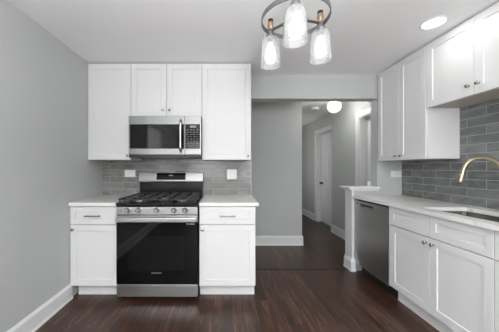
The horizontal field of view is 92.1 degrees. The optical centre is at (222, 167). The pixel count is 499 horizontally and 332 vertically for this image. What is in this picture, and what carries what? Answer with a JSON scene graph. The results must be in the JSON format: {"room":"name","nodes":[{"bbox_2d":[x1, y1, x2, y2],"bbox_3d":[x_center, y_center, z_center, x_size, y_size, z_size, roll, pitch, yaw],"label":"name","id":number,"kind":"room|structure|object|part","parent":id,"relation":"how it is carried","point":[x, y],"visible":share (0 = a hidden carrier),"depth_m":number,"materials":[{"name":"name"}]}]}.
{"room":"kitchen","nodes":[
{"label":"kitchen","id":0,"kind":"room"},
{"bbox_2d":[0,0,102,331],"bbox_3d":[-1.520,0.055,-0.050,0.130,2.380,6.160,0,0,0],"label":"wall","id":1,"kind":"structure","parent":0,"point":[45,166],"depth_m":1.86,"materials":[{"name":"paint"}]},
{"bbox_2d":[7,284,72,331],"bbox_3d":[-1.443,1.173,-0.343,0.024,0.145,5.255,0,0,0],"label":"baseboard","id":2,"kind":"structure","parent":1,"relation":"attached to","point":[42,314],"depth_m":1.93,"materials":[{"name":"paint"}]},
{"bbox_2d":[35,214,439,331],"bbox_3d":[0.448,1.270,1.875,4.065,0.050,10.010,0,0,0],"label":"floor","id":3,"kind":"structure","parent":0,"point":[281,300],"depth_m":2.15,"materials":[{"name":"brown wood"}]},
{"bbox_2d":[70,206,116,293],"bbox_3d":[-1.229,0.803,2.568,0.446,0.884,0.661,0,0,0],"label":"base cabinet","id":4,"kind":"object","parent":3,"relation":"on","point":[92,228],"visible":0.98,"depth_m":2.28,"materials":[{"name":"white paint"}]},
{"bbox_3d":[-1.229,0.451,2.280,0.444,0.168,0.019,0,0,0],"label":"drawer","id":5,"kind":"part","parent":4,"relation":"part of","materials":[{"name":"white paint"}]},
{"bbox_2d":[69,195,129,205],"bbox_3d":[-1.229,0.344,2.575,0.450,0.033,0.650,0,0,0],"label":"countertop","id":6,"kind":"structure","parent":4,"relation":"on","point":[103,200],"depth_m":2.33,"materials":[{"name":"white stone"}]},
{"bbox_2d":[115,172,202,297],"bbox_3d":[-0.615,0.647,2.518,0.760,1.195,0.696,0,0,0],"label":"gas range","id":7,"kind":"object","parent":3,"relation":"on","point":[157,228],"visible":0.98,"depth_m":2.22,"materials":[{"name":"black metal"}]},
{"bbox_3d":[-0.615,0.476,2.196,0.740,0.042,0.052,0,0,0],"label":"handle","id":8,"kind":"part","parent":7,"relation":"part of","materials":[{"name":"metal"}]},
{"bbox_3d":[-0.615,0.793,2.244,0.754,0.580,0.044,0,0,0],"label":"oven door","id":9,"kind":"part","parent":7,"relation":"part of","materials":[{"name":"black glass"}]},
{"bbox_3d":[-0.615,0.472,2.244,0.754,0.060,0.044,0,0,0],"label":"door rail","id":10,"kind":"part","parent":7,"relation":"part of","materials":[{"name":"metal"}]},
{"bbox_3d":[-0.615,0.394,2.243,0.754,0.078,0.046,0,0,0],"label":"control panel","id":11,"kind":"part","parent":7,"relation":"part of","materials":[{"name":"metal"}]},
{"bbox_3d":[-0.615,1.143,2.245,0.752,0.113,0.042,0,0,0],"label":"storage drawer","id":12,"kind":"part","parent":7,"relation":"part of","materials":[{"name":"metal"}]},
{"bbox_2d":[116,196,202,205],"bbox_3d":[-0.615,0.337,2.525,0.760,0.026,0.618,0,0,0],"label":"cooktop","id":13,"kind":"object","parent":7,"relation":"in","point":[126,202],"depth_m":2.24,"materials":[{"name":"black metal"}]},
{"bbox_2d":[199,206,254,293],"bbox_3d":[0.042,0.803,2.568,0.533,0.884,0.661,0,0,0],"label":"base cabinet","id":14,"kind":"object","parent":3,"relation":"on","point":[226,233],"visible":1,"depth_m":2.28,"materials":[{"name":"white paint"}]},
{"bbox_3d":[0.042,0.451,2.280,0.532,0.168,0.019,0,0,0],"label":"drawer","id":15,"kind":"part","parent":14,"relation":"part of","materials":[{"name":"white paint"}]},
{"bbox_2d":[199,195,258,205],"bbox_3d":[0.054,0.344,2.575,0.563,0.033,0.650,0,0,0],"label":"countertop","id":16,"kind":"structure","parent":14,"relation":"on","point":[207,200],"depth_m":2.40,"materials":[{"name":"white stone"}]},
{"bbox_2d":[255,268,347,269],"bbox_3d":[0.950,1.244,2.955,1.210,0.003,0.050,0,0,0],"label":"trim","id":17,"kind":"structure","parent":3,"relation":"on","point":[255,268],"depth_m":2.93,"materials":[{"name":"brown wood"}]},
{"bbox_2d":[355,199,397,297],"bbox_3d":[1.871,0.811,2.580,0.568,0.868,0.571,0,0,0],"label":"dishwasher","id":18,"kind":"object","parent":3,"relation":"on","point":[371,219],"visible":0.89,"depth_m":2.52,"materials":[{"name":"grey metal"}]},
{"bbox_2d":[389,206,494,331],"bbox_3d":[1.871,0.803,1.846,0.616,0.884,0.886,0,0,0],"label":"base cabinet","id":19,"kind":"object","parent":3,"relation":"on","point":[442,270],"visible":0.98,"depth_m":1.73,"materials":[{"name":"white paint"}]},
{"bbox_3d":[1.599,0.451,2.057,0.019,0.168,0.433,0,0,0],"label":"drawer","id":20,"kind":"part","parent":19,"relation":"part of","materials":[{"name":"white paint"}]},
{"bbox_3d":[1.599,0.830,2.057,0.019,0.579,0.433,0,0,0],"label":"door","id":21,"kind":"part","parent":19,"relation":"part of","materials":[{"name":"white paint"}]},
{"bbox_2d":[353,195,498,230],"bbox_3d":[1.872,0.345,1.914,0.614,0.030,1.938,0,0,0],"label":"countertop","id":22,"kind":"structure","parent":19,"relation":"on","point":[435,208],"depth_m":2.00,"materials":[{"name":"white stone"}]},
{"bbox_2d":[443,211,498,221],"bbox_3d":[1.851,0.465,1.722,0.398,0.210,0.605,0,0,0],"label":"sink","id":23,"kind":"object","parent":22,"relation":"in","point":[465,213],"visible":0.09,"depth_m":1.92,"materials":[{"name":"metal"}]},
{"bbox_2d":[457,156,498,182],"bbox_3d":[1.965,0.121,1.777,0.351,0.417,0.118,0,0,30],"label":"kitchen faucet","id":24,"kind":"object","parent":22,"relation":"on","point":[463,169],"visible":1,"depth_m":1.79,"materials":[{"name":"gold metal"}]},
{"bbox_3d":[1.955,0.069,1.776,0.295,0.313,0.025,0,0,16],"label":"spout","id":25,"kind":"part","parent":24,"relation":"part of","materials":[{"name":"gold metal"}]},
{"bbox_3d":[1.599,0.451,1.621,0.019,0.168,0.434,0,0,0],"label":"drawer","id":26,"kind":"part","parent":19,"relation":"part of","materials":[{"name":"white paint"}]},
{"bbox_3d":[1.599,0.830,1.621,0.019,0.579,0.434,0,0,0],"label":"door","id":27,"kind":"part","parent":19,"relation":"part of","materials":[{"name":"white paint"}]},
{"bbox_2d":[495,231,498,331],"bbox_3d":[1.869,0.803,1.175,0.621,0.884,0.448,0,0,0],"label":"base cabinet","id":28,"kind":"object","parent":3,"relation":"on","point":[496,232],"visible":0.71,"depth_m":1.39,"materials":[{"name":"white paint"}]},
{"bbox_3d":[1.599,0.451,1.175,0.019,0.168,0.447,0,0,0],"label":"drawer","id":29,"kind":"part","parent":28,"relation":"part of","materials":[{"name":"white paint"}]},
{"bbox_2d":[8,0,498,126],"bbox_3d":[0.448,-1.175,1.875,4.065,0.080,10.010,0,0,0],"label":"ceiling","id":30,"kind":"structure","parent":0,"point":[366,36],"depth_m":1.97,"materials":[{"name":"paint"}]},
{"bbox_2d":[261,0,331,63],"bbox_3d":[0.408,-0.870,1.291,0.394,0.529,0.392,0,0,0],"label":"chandelier","id":31,"kind":"object","parent":30,"relation":"hanging from","point":[295,28],"visible":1,"depth_m":1.33,"materials":[{"name":"white glass"}]},
{"bbox_2d":[266,18,274,42],"bbox_3d":[0.283,-0.812,1.420,0.056,0.145,0.056,0,0,0],"label":"socket","id":32,"kind":"object","parent":31,"relation":"attached to","point":[270,35],"depth_m":1.41,"materials":[{"name":"metal"}]},
{"bbox_3d":[0.282,-0.680,1.420,0.060,0.118,0.060,0,0,0],"label":"bulb","id":33,"kind":"part","parent":31,"relation":"part of","materials":[{"name":"white glass"}]},
{"bbox_3d":[0.323,-0.817,1.379,0.020,0.006,0.149,0,0,-44],"label":"arm","id":34,"kind":"part","parent":31,"relation":"part of","materials":[{"name":"grey metal"}]},
{"bbox_2d":[289,0,300,15],"bbox_3d":[0.349,-0.812,1.153,0.056,0.145,0.056,0,0,0],"label":"socket","id":35,"kind":"object","parent":31,"relation":"attached to","point":[295,5],"depth_m":1.14,"materials":[{"name":"glass"}]},
{"bbox_3d":[0.349,-0.680,1.153,0.060,0.118,0.060,0,0,0],"label":"bulb","id":36,"kind":"part","parent":31,"relation":"part of","materials":[{"name":"white glass"}]},
{"bbox_3d":[0.491,-0.817,1.331,0.149,0.006,0.020,0,0,-14],"label":"arm","id":37,"kind":"part","parent":31,"relation":"part of","materials":[{"name":"grey metal"}]},
{"bbox_2d":[315,10,325,37],"bbox_3d":[0.547,-0.812,1.345,0.056,0.145,0.056,0,0,0],"label":"socket","id":38,"kind":"object","parent":31,"relation":"attached to","point":[320,28],"depth_m":1.33,"materials":[{"name":"metal"}]},
{"bbox_3d":[0.547,-0.680,1.345,0.060,0.118,0.060,0,0,0],"label":"bulb","id":39,"kind":"part","parent":31,"relation":"part of","materials":[{"name":"white glass"}]},
{"bbox_2d":[331,102,337,109],"bbox_3d":[1.730,-0.995,3.720,0.216,0.278,0.216,0,0,0],"label":"ceiling light","id":40,"kind":"object","parent":30,"relation":"hanging from","point":[334,105],"visible":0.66,"depth_m":3.69,"materials":[{"name":"white glass"}]},
{"bbox_2d":[419,16,448,29],"bbox_3d":[1.646,-1.132,1.868,0.180,0.006,0.180,0,0,0],"label":"recessed light","id":41,"kind":"object","parent":30,"relation":"in","point":[434,22],"visible":1,"depth_m":1.86,"materials":[{"name":"white plastic"}]},
{"bbox_2d":[251,102,301,235],"bbox_3d":[0.337,0.055,5.303,1.874,2.380,2.895,0,0,0],"label":"wall","id":42,"kind":"structure","parent":0,"point":[276,127],"depth_m":3.85,"materials":[{"name":"paint"}]},
{"bbox_2d":[255,236,302,245],"bbox_3d":[0.644,1.169,3.843,1.288,0.152,0.024,0,0,0],"label":"baseboard","id":43,"kind":"structure","parent":42,"relation":"attached to","point":[259,240],"depth_m":3.84,"materials":[{"name":"paint"}]},
{"bbox_2d":[302,112,331,213],"bbox_3d":[2.255,0.055,5.718,0.150,2.380,2.065,0,0,0],"label":"wall","id":44,"kind":"structure","parent":0,"point":[308,131],"depth_m":6.02,"materials":[{"name":"paint"}]},
{"bbox_2d":[302,208,314,220],"bbox_3d":[2.168,1.173,6.205,0.024,0.145,1.090,0,0,0],"label":"baseboard","id":45,"kind":"structure","parent":44,"relation":"attached to","point":[310,215],"depth_m":6.05,"materials":[{"name":"paint"}]},
{"bbox_2d":[315,124,331,225],"bbox_3d":[2.244,0.188,5.162,0.163,2.115,0.965,0,0,0],"label":"door","id":46,"kind":"structure","parent":44,"relation":"in","point":[323,141],"depth_m":5.37,"materials":[{"name":"paint"}]},
{"bbox_2d":[332,102,370,230],"bbox_3d":[2.220,0.055,3.857,0.180,2.380,1.655,0,0,0],"label":"wall","id":47,"kind":"structure","parent":0,"point":[343,117],"depth_m":4.26,"materials":[{"name":"paint"}]},
{"bbox_2d":[330,224,344,239],"bbox_3d":[2.118,1.173,4.263,0.024,0.145,0.845,0,0,0],"label":"baseboard","id":48,"kind":"structure","parent":47,"relation":"attached to","point":[337,231],"depth_m":4.38,"materials":[{"name":"paint"}]},
{"bbox_2d":[355,107,370,185],"bbox_3d":[2.199,0.188,3.420,0.173,2.115,0.790,0,0,0],"label":"door","id":49,"kind":"structure","parent":47,"relation":"in","point":[362,124],"depth_m":3.72,"materials":[{"name":"paint"}]},
{"bbox_2d":[339,186,380,271],"bbox_3d":[1.685,0.737,2.960,0.371,1.016,0.250,0,0,0],"label":"wall","id":50,"kind":"structure","parent":0,"point":[349,257],"depth_m":2.90,"materials":[{"name":"paint"}]},
{"bbox_3d":[1.570,0.752,2.965,0.030,0.985,0.160,0,0,0],"label":"post","id":51,"kind":"part","parent":50,"relation":"part of","materials":[{"name":"paint"}]},
{"bbox_3d":[1.562,1.170,2.954,0.059,0.150,0.182,0,0,0],"label":"mould","id":52,"kind":"part","parent":50,"relation":"part of","materials":[{"name":"paint"}]},
{"bbox_3d":[-0.555,0.055,2.965,1.800,2.380,0.130,0,0,0],"label":"wall","id":53,"kind":"structure","parent":0,"visible":0},
{"bbox_2d":[103,74,401,194],"bbox_3d":[0.363,0.055,2.959,3.635,2.380,0.142,0,0,0],"label":"wall","id":54,"kind":"structure","parent":53,"relation":"attached to","point":[215,181],"depth_m":2.90,"materials":[{"name":"grey paint"}]},
{"bbox_2d":[88,64,140,160],"bbox_3d":[-1.222,-0.608,2.716,0.460,1.042,0.346,0,0,0],"label":"upper cabinet","id":55,"kind":"object","parent":54,"relation":"attached to","point":[109,85],"visible":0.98,"depth_m":2.58,"materials":[{"name":"white paint"}]},
{"bbox_2d":[125,170,134,176],"bbox_3d":[-1.122,0.066,2.885,0.130,0.085,0.008,0,0,0],"label":"wall outlet","id":56,"kind":"object","parent":54,"relation":"attached to","point":[128,173],"visible":1,"depth_m":2.88,"materials":[{"name":"white plastic"}]},
{"bbox_2d":[131,64,201,116],"bbox_3d":[-0.608,-0.838,2.716,0.762,0.581,0.346,0,0,0],"label":"upper cabinet","id":57,"kind":"object","parent":54,"relation":"attached to","point":[156,89],"visible":0.95,"depth_m":2.58,"materials":[{"name":"white paint"}]},
{"bbox_3d":[-0.799,-0.836,2.579,0.379,0.576,0.019,0,0,0],"label":"door","id":58,"kind":"part","parent":57,"relation":"part of","materials":[{"name":"white paint"}]},
{"bbox_2d":[129,116,201,157],"bbox_3d":[-0.608,-0.328,2.666,0.758,0.434,0.446,0,0,0],"label":"microwave","id":59,"kind":"object","parent":57,"relation":"attached to","point":[149,136],"visible":1,"depth_m":2.50,"materials":[{"name":"silver metal"}]},
{"bbox_3d":[-0.692,-0.330,2.517,0.566,0.253,0.027,0,0,0],"label":"door glass","id":60,"kind":"part","parent":59,"relation":"part of","materials":[{"name":"black glass"}]},
{"bbox_3d":[-0.439,-0.335,2.473,0.025,0.354,0.059,0,0,0],"label":"handle","id":61,"kind":"part","parent":59,"relation":"part of","materials":[{"name":"silver metal"}]},
{"bbox_3d":[-0.318,-0.330,2.516,0.152,0.253,0.028,0,0,0],"label":"control panel","id":62,"kind":"part","parent":59,"relation":"part of","materials":[{"name":"black glass"}]},
{"bbox_3d":[-0.417,-0.836,2.579,0.379,0.576,0.019,0,0,0],"label":"door","id":63,"kind":"part","parent":57,"relation":"part of","materials":[{"name":"white paint"}]},
{"bbox_2d":[202,64,250,160],"bbox_3d":[0.038,-0.608,2.716,0.525,1.042,0.346,0,0,0],"label":"upper cabinet","id":64,"kind":"object","parent":54,"relation":"attached to","point":[226,88],"visible":1,"depth_m":2.58,"materials":[{"name":"white paint"}]},
{"bbox_2d":[227,169,236,178],"bbox_3d":[0.108,0.076,2.885,0.118,0.120,0.008,0,0,0],"label":"light switch","id":65,"kind":"object","parent":54,"relation":"attached to","point":[231,173],"visible":1,"depth_m":2.88,"materials":[{"name":"white plastic"}]},
{"bbox_2d":[391,171,400,176],"bbox_3d":[2.098,0.073,2.895,0.128,0.078,0.008,0,0,0],"label":"wall outlet","id":66,"kind":"object","parent":54,"relation":"attached to","point":[393,173],"visible":1,"depth_m":2.89,"materials":[{"name":"white plastic"}]},
{"bbox_3d":[2.245,0.055,-0.050,0.130,2.380,6.160,0,0,0],"label":"wall","id":67,"kind":"structure","parent":0,"visible":0},
{"bbox_2d":[402,99,498,209],"bbox_3d":[2.175,-0.110,1.650,0.010,0.880,2.500,0,0,0],"label":"wall","id":68,"kind":"structure","parent":67,"relation":"attached to","point":[437,180],"depth_m":2.11,"materials":[{"name":"grey tile"}]},
{"bbox_2d":[378,46,459,160],"bbox_3d":[2.001,-0.606,2.545,0.336,1.046,0.707,0,0,0],"label":"upper cabinet","id":69,"kind":"object","parent":68,"relation":"attached to","point":[408,130],"visible":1,"depth_m":2.37,"materials":[{"name":"white paint"}]},
{"bbox_3d":[1.869,-0.604,2.700,0.019,1.039,0.333,0,0,0],"label":"door","id":70,"kind":"part","parent":69,"relation":"part of","materials":[{"name":"white paint"}]},
{"bbox_3d":[1.869,-0.604,2.364,0.019,1.039,0.333,0,0,0],"label":"door","id":71,"kind":"part","parent":69,"relation":"part of","materials":[{"name":"white paint"}]},
{"bbox_2d":[426,2,498,107],"bbox_3d":[2.001,-0.837,1.772,0.336,0.584,0.832,0,0,0],"label":"upper cabinet","id":72,"kind":"object","parent":68,"relation":"attached to","point":[462,65],"visible":1,"depth_m":1.85,"materials":[{"name":"white paint"}]},
{"bbox_3d":[1.869,-0.835,1.981,0.019,0.577,0.414,0,0,0],"label":"door","id":73,"kind":"part","parent":72,"relation":"part of","materials":[{"name":"white paint"}]},
{"bbox_3d":[1.869,-0.835,1.564,0.019,0.577,0.414,0,0,0],"label":"door","id":74,"kind":"part","parent":72,"relation":"part of","materials":[{"name":"white paint"}]}
]}

